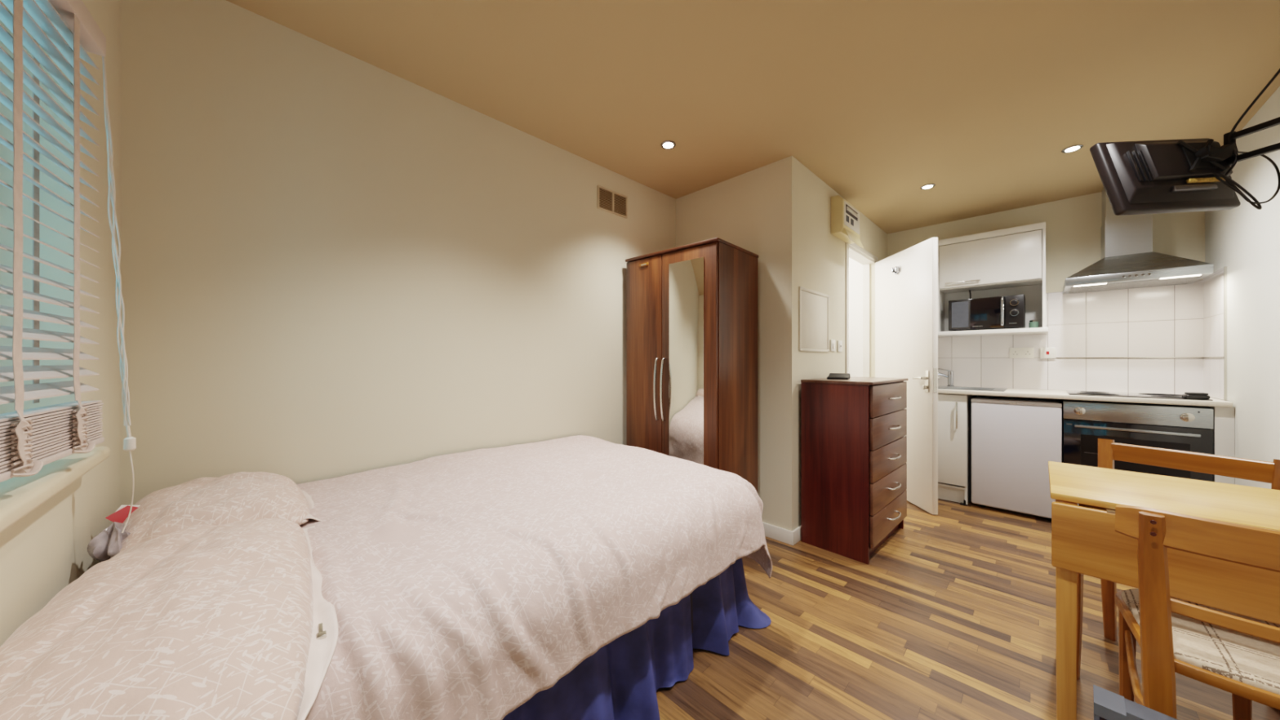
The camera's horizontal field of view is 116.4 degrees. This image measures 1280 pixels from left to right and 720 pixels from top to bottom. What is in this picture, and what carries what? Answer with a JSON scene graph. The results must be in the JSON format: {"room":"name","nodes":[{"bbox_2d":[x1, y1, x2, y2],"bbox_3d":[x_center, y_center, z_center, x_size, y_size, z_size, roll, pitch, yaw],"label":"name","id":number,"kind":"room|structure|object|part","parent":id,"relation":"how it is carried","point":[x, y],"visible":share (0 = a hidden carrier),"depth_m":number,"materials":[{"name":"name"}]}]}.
{"room":"studio apartment","nodes":[
{"label":"studio apartment","id":0,"kind":"room"},
{"bbox_2d":[0,0,119,646],"bbox_3d":[-0.704,-0.061,0.170,0.200,2.400,2.787,0,0,-45],"label":"wall","id":1,"kind":"structure","parent":0,"point":[45,551],"depth_m":0.90,"materials":[{"name":"beige paint"}]},
{"bbox_2d":[0,446,110,533],"bbox_3d":[-0.754,-0.261,0.267,0.225,1.000,1.740,0,0,-45],"label":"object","id":2,"kind":"structure","parent":1,"relation":"in","point":[19,495],"depth_m":0.68,"materials":[{"name":"paint"}]},
{"bbox_2d":[0,0,136,533],"bbox_3d":[-0.748,-0.146,0.341,0.073,1.101,1.532,0,0,-40],"label":"blind","id":3,"kind":"object","parent":1,"relation":"attached to","point":[31,439],"visible":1,"depth_m":0.71,"materials":[{"name":"white plastic"}]},
{"bbox_3d":[-0.719,0.171,0.296,0.042,0.012,1.410,0,0,-40],"label":"rail","id":4,"kind":"part","parent":3,"relation":"part of","materials":[{"name":"white wood"}]},
{"bbox_3d":[-1.185,-0.239,0.898,0.013,0.846,0.086,0,0,-29],"label":"lift cord","id":5,"kind":"part","parent":3,"relation":"part of","materials":[{"name":"white fabric"}]},
{"bbox_3d":[-1.207,0.308,0.937,0.012,0.192,0.025,0,0,-17],"label":"loose cord","id":6,"kind":"part","parent":3,"relation":"part of","materials":[{"name":"white fabric"}]},
{"bbox_2d":[120,0,675,506],"bbox_3d":[-0.772,-0.061,2.135,2.868,2.400,0.100,0,0,-45],"label":"wall","id":7,"kind":"structure","parent":0,"point":[334,263],"depth_m":1.60,"materials":[{"name":"beige paint"}]},
{"bbox_2d":[597,185,627,217],"bbox_3d":[-0.180,-1.051,2.643,0.260,0.148,0.012,0,0,-45],"label":"air vent","id":8,"kind":"object","parent":7,"relation":"in","point":[610,201],"visible":1,"depth_m":2.64,"materials":[{"name":"plastic"}]},
{"bbox_2d":[675,155,799,531],"bbox_3d":[0.610,-0.061,2.848,0.100,2.400,1.032,0,0,-45],"label":"wall","id":9,"kind":"structure","parent":0,"point":[757,211],"depth_m":2.54,"materials":[{"name":"beige paint"}]},
{"bbox_2d":[762,521,794,545],"bbox_3d":[0.614,1.096,2.763,0.014,0.085,0.932,0,0,-45],"label":"baseboard","id":10,"kind":"structure","parent":9,"relation":"attached to","point":[772,531],"depth_m":2.49,"materials":[{"name":"white paint"}]},
{"bbox_2d":[226,0,1279,234],"bbox_3d":[0.823,-1.311,2.134,5.133,0.100,3.627,0,0,-45],"label":"ceiling","id":11,"kind":"structure","parent":0,"point":[980,101],"depth_m":1.78,"materials":[{"name":"paint"}]},
{"bbox_2d":[660,140,675,149],"bbox_3d":[0.165,-1.257,2.321,0.088,0.007,0.088,0,0,-45],"label":"recessed light","id":12,"kind":"object","parent":11,"relation":"in","point":[668,144],"visible":1,"depth_m":2.31,"materials":[{"name":"silver metal"}]},
{"bbox_2d":[920,183,935,189],"bbox_3d":[2.088,-1.257,2.878,0.088,0.007,0.088,0,0,-45],"label":"recessed light","id":13,"kind":"object","parent":11,"relation":"in","point":[928,186],"visible":1,"depth_m":2.87,"materials":[{"name":"beige"}]},
{"bbox_2d":[1061,144,1083,153],"bbox_3d":[2.576,-1.257,2.363,0.088,0.007,0.088,0,0,-45],"label":"recessed light","id":14,"kind":"object","parent":11,"relation":"in","point":[1074,148],"visible":1,"depth_m":2.36,"materials":[{"name":"beige"}]},
{"bbox_2d":[799,161,887,525],"bbox_3d":[1.707,-0.061,3.279,2.065,2.400,0.100,0,0,-45],"label":"wall","id":15,"kind":"structure","parent":0,"point":[822,255],"depth_m":2.83,"materials":[{"name":"beige paint"}]},
{"bbox_2d":[792,525,800,544],"bbox_3d":[1.275,1.096,2.771,0.937,0.085,0.014,0,0,-45],"label":"baseboard","id":16,"kind":"structure","parent":15,"relation":"attached to","point":[797,531],"depth_m":2.47,"materials":[{"name":"white paint"}]},
{"bbox_2d":[799,286,829,351],"bbox_3d":[1.187,-0.261,2.685,0.496,0.410,0.011,0,0,-45],"label":"access panel","id":17,"kind":"object","parent":15,"relation":"attached to","point":[814,309],"visible":1,"depth_m":2.67,"materials":[{"name":"paint"}]},
{"bbox_2d":[830,339,835,351],"bbox_3d":[1.417,-0.106,2.910,0.086,0.086,0.016,0,0,-45],"label":"light switch","id":18,"kind":"object","parent":15,"relation":"attached to","point":[832,341],"visible":1,"depth_m":2.90,"materials":[{"name":"white plastic"}]},
{"bbox_2d":[836,340,842,351],"bbox_3d":[1.520,-0.104,3.013,0.086,0.086,0.014,0,0,-45],"label":"light switch","id":19,"kind":"object","parent":15,"relation":"attached to","point":[839,343],"visible":1,"depth_m":3.00,"materials":[{"name":"white plastic"}]},
{"bbox_2d":[831,195,863,248],"bbox_3d":[1.574,-1.022,2.987,0.380,0.340,0.128,0,0,-45],"label":"box","id":20,"kind":"object","parent":15,"relation":"attached to","point":[845,218],"visible":1,"depth_m":2.89,"materials":[{"name":"beige plastic"}]},
{"bbox_3d":[1.589,-1.061,2.970,0.340,0.170,0.005,0,0,-45],"label":"plate","id":21,"kind":"part","parent":20,"relation":"part of","materials":[{"name":"white plastic"}]},
{"bbox_2d":[845,242,877,377],"bbox_3d":[1.882,0.091,3.444,0.842,2.095,0.112,0,0,-45],"label":"trim","id":22,"kind":"structure","parent":15,"relation":"attached to","point":[851,253],"depth_m":3.71,"materials":[{"name":"white paint"}]},
{"bbox_2d":[875,237,939,515],"bbox_3d":[2.171,0.117,3.279,0.144,2.027,0.774,0,0,2],"label":"door","id":23,"kind":"structure","parent":15,"relation":"in","point":[906,281],"depth_m":3.09,"materials":[{"name":"paint"}]},
{"bbox_3d":[2.114,0.159,2.998,0.052,0.160,0.134,0,0,2],"label":"handle","id":24,"kind":"part","parent":23,"relation":"part of","materials":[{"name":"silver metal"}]},
{"bbox_3d":[2.155,0.149,2.894,0.022,0.180,0.003,0,0,2],"label":"lock plate","id":25,"kind":"part","parent":23,"relation":"part of","materials":[{"name":"silver metal"}]},
{"bbox_2d":[848,257,862,377],"bbox_3d":[1.341,-0.061,3.988,1.520,2.400,1.422,0,0,-45],"label":"wall","id":26,"kind":"structure","parent":0,"point":[855,268],"depth_m":4.05,"materials":[{"name":"white paint"}]},
{"bbox_2d":[656,498,1279,719],"bbox_3d":[1.084,1.189,1.942,5.033,0.100,2.987,0,0,-45],"label":"floor","id":27,"kind":"structure","parent":0,"point":[953,616],"depth_m":1.60,"materials":[{"name":"laminate"}]},
{"bbox_2d":[502,557,771,719],"bbox_3d":[-0.486,0.839,1.488,1.916,0.600,1.192,0,0,-45],"label":"bed skirt","id":28,"kind":"object","parent":27,"relation":"on","point":[621,681],"visible":0.24,"depth_m":1.24,"materials":[{"name":"fabric"}]},
{"bbox_2d":[296,435,772,719],"bbox_3d":[-0.483,0.689,1.463,1.866,0.514,1.224,0,0,-45],"label":"duvet","id":29,"kind":"object","parent":28,"relation":"on","point":[465,585],"visible":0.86,"depth_m":1.03,"materials":[{"name":"beige fabric"}]},
{"bbox_2d":[0,518,338,719],"bbox_3d":[-0.808,0.430,0.711,0.410,0.134,0.855,0,0,-40],"label":"pillow","id":30,"kind":"object","parent":29,"relation":"on","point":[233,620],"visible":1,"depth_m":0.57,"materials":[{"name":"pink fabric"}]},
{"bbox_3d":[-0.547,0.465,0.680,0.014,0.007,0.045,0,0,-40],"label":"zip pull","id":31,"kind":"part","parent":30,"relation":"part of","materials":[{"name":"beige metal"}]},
{"bbox_2d":[110,471,321,558],"bbox_3d":[-1.238,0.428,1.198,0.545,0.136,0.424,0,0,42],"label":"pillow","id":32,"kind":"object","parent":29,"relation":"on","point":[239,495],"visible":0.77,"depth_m":1.09,"materials":[{"name":"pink fabric"}]},
{"bbox_2d":[87,521,130,561],"bbox_3d":[-1.255,0.433,0.952,0.072,0.095,0.144,0,0,-45],"label":"plastic bag","id":33,"kind":"object","parent":32,"relation":"on","point":[107,544],"visible":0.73,"depth_m":0.92,"materials":[{"name":"white plastic"}]},
{"bbox_2d":[105,505,139,523],"bbox_3d":[-1.359,0.412,1.048,0.034,0.054,0.075,0,0,17],"label":"card","id":34,"kind":"object","parent":33,"relation":"on","point":[122,513],"visible":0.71,"depth_m":1.04,"materials":[{"name":"red paper"}]},
{"bbox_2d":[625,237,758,492],"bbox_3d":[0.322,0.230,2.608,0.717,1.818,0.544,0,0,42],"label":"wardrobe","id":35,"kind":"object","parent":27,"relation":"on","point":[692,308],"visible":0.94,"depth_m":2.39,"materials":[{"name":"brown wood"}]},
{"bbox_3d":[0.028,0.204,2.577,0.304,1.719,0.018,0,0,42],"label":"door","id":36,"kind":"part","parent":35,"relation":"part of","materials":[{"name":"brown wood"}]},
{"bbox_3d":[0.100,0.184,2.471,0.013,0.393,0.043,0,0,42],"label":"handle","id":37,"kind":"part","parent":35,"relation":"part of","materials":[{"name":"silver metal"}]},
{"bbox_3d":[0.138,0.184,2.436,0.013,0.393,0.043,0,0,42],"label":"handle","id":38,"kind":"part","parent":35,"relation":"part of","materials":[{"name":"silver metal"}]},
{"bbox_2d":[669,257,703,464],"bbox_3d":[0.271,0.096,2.341,0.250,1.365,0.004,0,0,42],"label":"mirror","id":39,"kind":"object","parent":35,"relation":"attached to","point":[686,274],"depth_m":2.33,"materials":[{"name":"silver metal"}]},
{"bbox_3d":[0.287,0.204,2.341,0.389,1.719,0.018,0,0,42],"label":"door","id":40,"kind":"part","parent":35,"relation":"part of","materials":[{"name":"brown wood"}]},
{"bbox_3d":[0.334,-0.670,2.622,0.717,0.018,0.506,0,0,42],"label":"panel","id":41,"kind":"part","parent":35,"relation":"part of","materials":[{"name":"brown wood"}]},
{"bbox_2d":[800,376,908,564],"bbox_3d":[1.417,0.631,2.564,0.712,1.016,0.437,0,0,-43],"label":"dresser","id":42,"kind":"object","parent":27,"relation":"on","point":[854,429],"visible":1,"depth_m":2.35,"materials":[{"name":"brown wood"}]},
{"bbox_2d":[826,373,850,379],"bbox_3d":[1.307,0.106,2.605,0.120,0.034,0.244,0,0,31],"label":"box","id":43,"kind":"object","parent":42,"relation":"on","point":[832,375],"visible":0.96,"depth_m":2.56,"materials":[{"name":"black"}]},
{"bbox_3d":[1.406,0.131,2.576,0.712,0.016,0.406,0,0,-43],"label":"panel","id":44,"kind":"part","parent":42,"relation":"part of","materials":[{"name":"brown wood"}]},
{"bbox_3d":[1.443,0.234,2.546,0.678,0.177,0.300,0,0,-43],"label":"drawer","id":45,"kind":"part","parent":42,"relation":"part of","materials":[{"name":"brown wood"}]},
{"bbox_3d":[1.443,0.416,2.546,0.678,0.177,0.300,0,0,-43],"label":"drawer","id":46,"kind":"part","parent":42,"relation":"part of","materials":[{"name":"brown wood"}]},
{"bbox_3d":[1.443,0.599,2.546,0.678,0.177,0.300,0,0,-43],"label":"drawer","id":47,"kind":"part","parent":42,"relation":"part of","materials":[{"name":"brown wood"}]},
{"bbox_3d":[1.443,0.781,2.546,0.678,0.177,0.300,0,0,-43],"label":"drawer","id":48,"kind":"part","parent":42,"relation":"part of","materials":[{"name":"brown wood"}]},
{"bbox_3d":[1.443,0.963,2.546,0.678,0.177,0.300,0,0,-43],"label":"drawer","id":49,"kind":"part","parent":42,"relation":"part of","materials":[{"name":"brown wood"}]},
{"bbox_3d":[1.578,0.234,2.441,0.183,0.012,0.037,0,0,-43],"label":"handle","id":50,"kind":"part","parent":42,"relation":"part of","materials":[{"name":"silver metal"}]},
{"bbox_3d":[1.578,0.416,2.441,0.183,0.012,0.037,0,0,-43],"label":"handle","id":51,"kind":"part","parent":42,"relation":"part of","materials":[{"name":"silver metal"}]},
{"bbox_3d":[1.578,0.598,2.441,0.183,0.012,0.037,0,0,-43],"label":"handle","id":52,"kind":"part","parent":42,"relation":"part of","materials":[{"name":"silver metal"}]},
{"bbox_3d":[1.578,0.780,2.441,0.183,0.012,0.037,0,0,-43],"label":"handle","id":53,"kind":"part","parent":42,"relation":"part of","materials":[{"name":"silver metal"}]},
{"bbox_3d":[1.578,0.963,2.441,0.183,0.012,0.037,0,0,-43],"label":"handle","id":54,"kind":"part","parent":42,"relation":"part of","materials":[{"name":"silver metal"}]},
{"bbox_2d":[937,393,973,505],"bbox_3d":[2.509,0.705,3.486,0.578,0.868,0.620,0,0,-45],"label":"base cabinet","id":55,"kind":"object","parent":27,"relation":"on","point":[954,411],"visible":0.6,"depth_m":3.16,"materials":[{"name":"white laminate"}]},
{"bbox_3d":[2.331,0.633,3.307,0.018,0.712,0.612,0,0,-45],"label":"cabinet door","id":56,"kind":"part","parent":55,"relation":"part of","materials":[{"name":"white plastic"}]},
{"bbox_3d":[2.489,0.434,3.116,0.028,0.210,0.012,0,0,-45],"label":"handle","id":57,"kind":"part","parent":55,"relation":"part of","materials":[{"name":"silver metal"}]},
{"bbox_2d":[937,386,1232,407],"bbox_3d":[2.910,0.254,3.101,0.589,0.030,1.842,0,0,-45],"label":"countertop","id":58,"kind":"structure","parent":55,"relation":"on","point":[1020,393],"depth_m":2.67,"materials":[{"name":"white laminate"}]},
{"bbox_2d":[937,368,954,386],"bbox_3d":[2.630,0.153,3.531,0.275,0.163,0.052,0,0,21],"label":"tap","id":59,"kind":"object","parent":58,"relation":"on","point":[950,373],"visible":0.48,"depth_m":3.48,"materials":[{"name":"silver metal"}]},
{"bbox_3d":[2.613,0.125,3.536,0.241,0.068,0.028,0,0,15],"label":"spout","id":60,"kind":"part","parent":59,"relation":"part of","materials":[{"name":"silver metal"}]},
{"bbox_3d":[2.694,0.089,3.509,0.129,0.035,0.040,0,0,23],"label":"lever","id":61,"kind":"part","parent":59,"relation":"part of","materials":[{"name":"silver metal"}]},
{"bbox_2d":[937,386,1007,391],"bbox_3d":[2.586,0.235,3.429,0.420,0.006,0.850,0,0,-45],"label":"sink","id":62,"kind":"object","parent":58,"relation":"in","point":[999,389],"visible":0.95,"depth_m":3.21,"materials":[{"name":"metal"}]},
{"bbox_2d":[1066,390,1213,400],"bbox_3d":[3.311,0.235,2.683,0.480,0.007,0.570,0,0,-45],"label":"cooktop","id":63,"kind":"object","parent":58,"relation":"in","point":[1166,396],"visible":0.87,"depth_m":2.65,"materials":[{"name":"silver glass"}]},
{"bbox_2d":[1181,392,1210,399],"bbox_3d":[3.324,0.214,2.372,0.090,0.036,0.060,0,0,34],"label":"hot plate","id":64,"kind":"object","parent":63,"relation":"on","point":[1188,395],"visible":1,"depth_m":2.35,"materials":[{"name":"black plastic"}]},
{"bbox_3d":[3.326,0.202,2.370,0.075,0.012,0.052,0,0,34],"label":"lid","id":65,"kind":"part","parent":64,"relation":"part of","materials":[{"name":"metal"}]},
{"bbox_2d":[960,499,967,506],"bbox_3d":[2.549,1.119,3.120,0.046,0.040,0.046,0,0,-45],"label":"plinth foot","id":66,"kind":"object","parent":27,"relation":"on","point":[964,500],"visible":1,"depth_m":3.11,"materials":[{"name":"black plastic"}]},
{"bbox_2d":[971,395,1062,520],"bbox_3d":[2.916,0.719,3.080,0.532,0.840,0.480,0,0,-45],"label":"fridge","id":67,"kind":"object","parent":27,"relation":"on","point":[1014,441],"visible":0.86,"depth_m":2.89,"materials":[{"name":"metal"}]},
{"bbox_3d":[2.744,0.313,2.909,0.044,0.028,0.480,0,0,-45],"label":"trim","id":68,"kind":"part","parent":67,"relation":"part of","materials":[{"name":"plastic"}]},
{"bbox_2d":[973,395,1062,408],"bbox_3d":[2.972,0.705,3.139,0.010,0.868,0.515,0,0,-45],"label":"trim","id":69,"kind":"structure","parent":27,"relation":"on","point":[974,396],"depth_m":3.12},
{"bbox_2d":[1093,684,1177,719],"bbox_3d":[1.205,0.942,0.695,0.072,0.394,0.540,0,0,-42],"label":"cardboard box","id":70,"kind":"object","parent":27,"relation":"on","point":[1108,705],"visible":1,"depth_m":0.86,"materials":[{"name":"grey cardboard"}]},
{"bbox_2d":[1062,399,1213,506],"bbox_3d":[3.284,0.708,2.678,0.576,0.862,0.595,0,0,-45],"label":"oven","id":71,"kind":"object","parent":27,"relation":"on","point":[1185,428],"visible":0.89,"depth_m":2.50,"materials":[{"name":"metal"}]},
{"bbox_3d":[2.944,0.342,2.655,0.030,0.052,0.052,0,0,-45],"label":"knob","id":72,"kind":"part","parent":71,"relation":"part of","materials":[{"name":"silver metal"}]},
{"bbox_3d":[3.095,0.441,2.491,0.046,0.016,0.495,0,0,-45],"label":"handle","id":73,"kind":"part","parent":71,"relation":"part of","materials":[{"name":"metal"}]},
{"bbox_3d":[3.122,0.634,2.517,0.028,0.459,0.595,0,0,-45],"label":"door","id":74,"kind":"part","parent":71,"relation":"part of","materials":[{"name":"black glass"}]},
{"bbox_3d":[3.122,0.342,2.517,0.028,0.117,0.595,0,0,-45],"label":"control panel","id":75,"kind":"part","parent":71,"relation":"part of","materials":[{"name":"metal"}]},
{"bbox_3d":[3.247,0.342,2.349,0.030,0.052,0.052,0,0,-45],"label":"knob","id":76,"kind":"part","parent":71,"relation":"part of","materials":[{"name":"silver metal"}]},
{"bbox_2d":[1048,461,1279,719],"bbox_3d":[1.673,0.768,1.104,0.550,0.742,0.743,0,0,-45],"label":"table","id":77,"kind":"object","parent":27,"relation":"on","point":[1085,540],"visible":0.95,"depth_m":1.12,"materials":[{"name":"brown wood"}]},
{"bbox_3d":[1.275,0.779,1.186,0.044,0.720,0.044,0,0,-45],"label":"leg","id":78,"kind":"part","parent":77,"relation":"part of","materials":[{"name":"brown wood"}]},
{"bbox_2d":[1076,438,1279,719],"bbox_3d":[1.822,0.733,1.369,0.475,0.813,0.434,0,0,-27],"label":"dining chair","id":79,"kind":"object","parent":27,"relation":"on","point":[1108,451],"visible":0.25,"depth_m":1.44,"materials":[{"name":"orange wood"}]},
{"bbox_3d":[1.566,0.931,1.425,0.034,0.415,0.034,0,0,-27],"label":"leg","id":80,"kind":"part","parent":79,"relation":"part of","materials":[{"name":"orange wood"}]},
{"bbox_3d":[1.916,0.733,1.630,0.071,0.813,0.054,0,0,-27],"label":"post","id":81,"kind":"part","parent":79,"relation":"part of","materials":[{"name":"orange wood"}]},
{"bbox_3d":[2.019,0.374,1.469,0.033,0.071,0.358,0,0,-27],"label":"rail","id":82,"kind":"part","parent":79,"relation":"part of","materials":[{"name":"orange wood"}]},
{"bbox_3d":[1.715,0.931,1.131,0.034,0.415,0.034,0,0,-27],"label":"leg","id":83,"kind":"part","parent":79,"relation":"part of","materials":[{"name":"orange wood"}]},
{"bbox_3d":[2.087,0.733,1.290,0.071,0.813,0.054,0,0,-27],"label":"post","id":84,"kind":"part","parent":79,"relation":"part of","materials":[{"name":"orange wood"}]},
{"bbox_2d":[1115,504,1279,719],"bbox_3d":[1.451,0.742,0.942,0.482,0.796,0.450,0,0,-45],"label":"dining chair","id":85,"kind":"object","parent":27,"relation":"on","point":[1237,654],"visible":0.98,"depth_m":0.91,"materials":[{"name":"orange wood"}]},
{"bbox_3d":[1.482,0.931,1.205,0.036,0.416,0.034,0,0,-45],"label":"leg","id":86,"kind":"part","parent":85,"relation":"part of","materials":[{"name":"orange wood"}]},
{"bbox_3d":[1.198,0.746,0.919,0.070,0.788,0.058,0,0,-45],"label":"post","id":87,"kind":"part","parent":85,"relation":"part of","materials":[{"name":"orange wood"}]},
{"bbox_3d":[1.301,0.384,0.793,0.055,0.080,0.450,0,0,-45],"label":"rail","id":88,"kind":"part","parent":85,"relation":"part of","materials":[{"name":"orange wood"}]},
{"bbox_3d":[1.474,0.713,0.965,0.417,0.028,0.389,0,0,-45],"label":"seat frame","id":89,"kind":"part","parent":85,"relation":"part of","materials":[{"name":"orange wood"}]},
{"bbox_3d":[1.318,0.564,0.811,0.030,0.030,0.346,0,0,-45],"label":"rail","id":90,"kind":"part","parent":85,"relation":"part of","materials":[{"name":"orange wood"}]},
{"bbox_2d":[1213,406,1234,484],"bbox_3d":[3.353,0.705,2.276,0.018,0.868,0.065,0,0,-45],"label":"filler panel","id":91,"kind":"object","parent":27,"relation":"on","point":[1224,417],"visible":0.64,"depth_m":2.27,"materials":[{"name":"white laminate"}]},
{"bbox_2d":[887,191,1204,390],"bbox_3d":[3.128,-0.061,3.382,0.100,2.400,1.954,0,0,-45],"label":"wall","id":92,"kind":"structure","parent":0,"point":[1073,225],"depth_m":3.10,"materials":[{"name":"beige paint"}]},
{"bbox_2d":[937,222,1048,337],"bbox_3d":[2.891,-0.624,3.307,0.322,0.825,0.712,0,0,-45],"label":"upper cabinet","id":93,"kind":"object","parent":92,"relation":"attached to","point":[1010,261],"visible":0.8,"depth_m":3.22,"materials":[{"name":"white laminate"}]},
{"bbox_3d":[2.687,-0.649,3.304,0.024,0.010,0.230,0,0,-45],"label":"handle","id":94,"kind":"part","parent":93,"relation":"part of","materials":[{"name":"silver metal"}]},
{"bbox_2d":[948,294,1025,331],"bbox_3d":[2.885,-0.376,3.310,0.315,0.265,0.470,0,0,-45],"label":"microwave","id":95,"kind":"object","parent":93,"relation":"on","point":[1007,312],"visible":0.93,"depth_m":3.21,"materials":[{"name":"black plastic"}]},
{"bbox_3d":[2.767,-0.381,3.272,0.012,0.250,0.353,0,0,-45],"label":"door","id":96,"kind":"part","parent":95,"relation":"part of","materials":[{"name":"black glass"}]},
{"bbox_3d":[2.866,-0.384,3.136,0.041,0.227,0.020,0,0,-45],"label":"handle","id":97,"kind":"part","parent":95,"relation":"part of","materials":[{"name":"silver metal"}]},
{"bbox_3d":[2.932,-0.381,3.105,0.012,0.250,0.110,0,0,-45],"label":"control panel","id":98,"kind":"part","parent":95,"relation":"part of","materials":[{"name":"black plastic"}]},
{"bbox_3d":[2.810,-0.799,3.209,0.018,0.365,0.621,0,0,-45],"label":"flap door","id":99,"kind":"part","parent":93,"relation":"part of","materials":[{"name":"white plastic"}]},
{"bbox_2d":[937,327,1048,337],"bbox_3d":[2.891,-0.227,3.307,0.322,0.032,0.712,0,0,-45],"label":"shelf","id":100,"kind":"object","parent":93,"relation":"attached to","point":[941,333],"depth_m":3.19,"materials":[{"name":"white plastic"}]},
{"bbox_2d":[1029,320,1038,328],"bbox_3d":[3.101,-0.279,3.122,0.054,0.070,0.054,0,0,-45],"label":"glass jar","id":101,"kind":"object","parent":93,"relation":"on","point":[1033,323],"visible":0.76,"depth_m":3.10,"materials":[{"name":"green glass"}]},
{"bbox_2d":[1009,347,1034,358],"bbox_3d":[3.148,-0.058,3.271,0.013,0.086,0.146,0,0,-45],"label":"double socket","id":102,"kind":"object","parent":92,"relation":"attached to","point":[1015,353],"visible":1,"depth_m":3.27,"materials":[{"name":"white plastic"}]},
{"bbox_2d":[1040,347,1055,358],"bbox_3d":[3.249,-0.056,3.160,0.026,0.086,0.086,0,0,-45],"label":"switch","id":103,"kind":"object","parent":92,"relation":"attached to","point":[1045,353],"visible":1,"depth_m":3.15,"materials":[{"name":"white plastic"}]},
{"bbox_2d":[937,280,1203,394],"bbox_3d":[3.123,-0.149,3.312,0.008,0.775,1.846,0,0,-45],"label":"backsplash","id":104,"kind":"structure","parent":92,"relation":"attached to","point":[1164,321],"depth_m":2.97,"materials":[{"name":"white tile"}]},
{"bbox_2d":[1062,187,1213,293],"bbox_3d":[3.361,-0.886,2.732,0.484,0.747,0.600,0,0,-45],"label":"hood","id":105,"kind":"object","parent":92,"relation":"attached to","point":[1128,260],"visible":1,"depth_m":2.68,"materials":[{"name":"metal"}]},
{"bbox_2d":[1055,266,1226,399],"bbox_3d":[3.372,-0.157,2.745,0.435,0.792,0.707,0,0,-45],"label":"trim","id":106,"kind":"structure","parent":92,"relation":"attached to","point":[1224,357],"depth_m":2.35,"materials":[{"name":"silver"}]},
{"bbox_2d":[1204,86,1279,488],"bbox_3d":[2.064,-0.061,0.881,5.133,2.400,0.100,0,0,-45],"label":"wall","id":107,"kind":"structure","parent":0,"point":[1245,239],"depth_m":2.04,"materials":[{"name":"white paint"}]},
{"bbox_2d":[1203,267,1223,399],"bbox_3d":[3.623,-0.156,2.502,0.437,0.790,0.008,0,0,-45],"label":"backsplash","id":108,"kind":"structure","parent":107,"relation":"attached to","point":[1213,283],"depth_m":2.50,"materials":[{"name":"white tile"}]},
{"bbox_2d":[1176,116,1279,173],"bbox_3d":[1.970,-0.675,1.095,0.186,0.208,0.574,0,0,-5],"label":"tv bracket","id":109,"kind":"object","parent":107,"relation":"attached to","point":[1198,155],"visible":0.98,"depth_m":1.34,"materials":[{"name":"black metal"}]},
{"bbox_2d":[1089,137,1240,215],"bbox_3d":[1.861,-0.653,1.401,0.461,0.305,0.113,0,0,-3],"label":"television","id":110,"kind":"object","parent":109,"relation":"attached to","point":[1144,177],"visible":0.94,"depth_m":1.36,"materials":[{"name":"plastic"}]},
{"bbox_3d":[1.898,-0.590,1.359,0.160,0.019,0.014,-4,-13,-3],"label":"port plate","id":111,"kind":"part","parent":110,"relation":"part of","materials":[{"name":"silver metal"}]},
{"bbox_2d":[1213,151,1279,209],"bbox_3d":[2.067,-0.610,1.344,0.241,0.220,0.056,0,0,-1],"label":"cable","id":112,"kind":"object","parent":110,"relation":"hanging from","point":[1231,184],"visible":0.84,"depth_m":1.33,"materials":[{"name":"black plastic"}]},
{"bbox_3d":[1.921,-0.699,1.357,0.136,0.129,0.040,0,0,-3],"label":"mounting plate","id":113,"kind":"part","parent":109,"relation":"part of","materials":[{"name":"black metal"}]},
{"bbox_3d":[1.969,-0.708,1.352,0.138,0.070,0.037,0,0,-7],"label":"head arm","id":114,"kind":"part","parent":109,"relation":"part of"},
{"bbox_2d":[1223,68,1279,176],"bbox_3d":[2.031,-0.924,1.165,0.031,0.600,0.392,0,0,-9],"label":"cable","id":115,"kind":"object","parent":109,"relation":"attached to","point":[1277,73],"visible":1,"depth_m":1.33,"materials":[{"name":"black plastic"}]},
{"bbox_3d":[1.977,-0.693,1.109,0.022,0.161,0.520,0,0,11],"label":"swing arm","id":116,"kind":"part","parent":109,"relation":"part of"}
]}

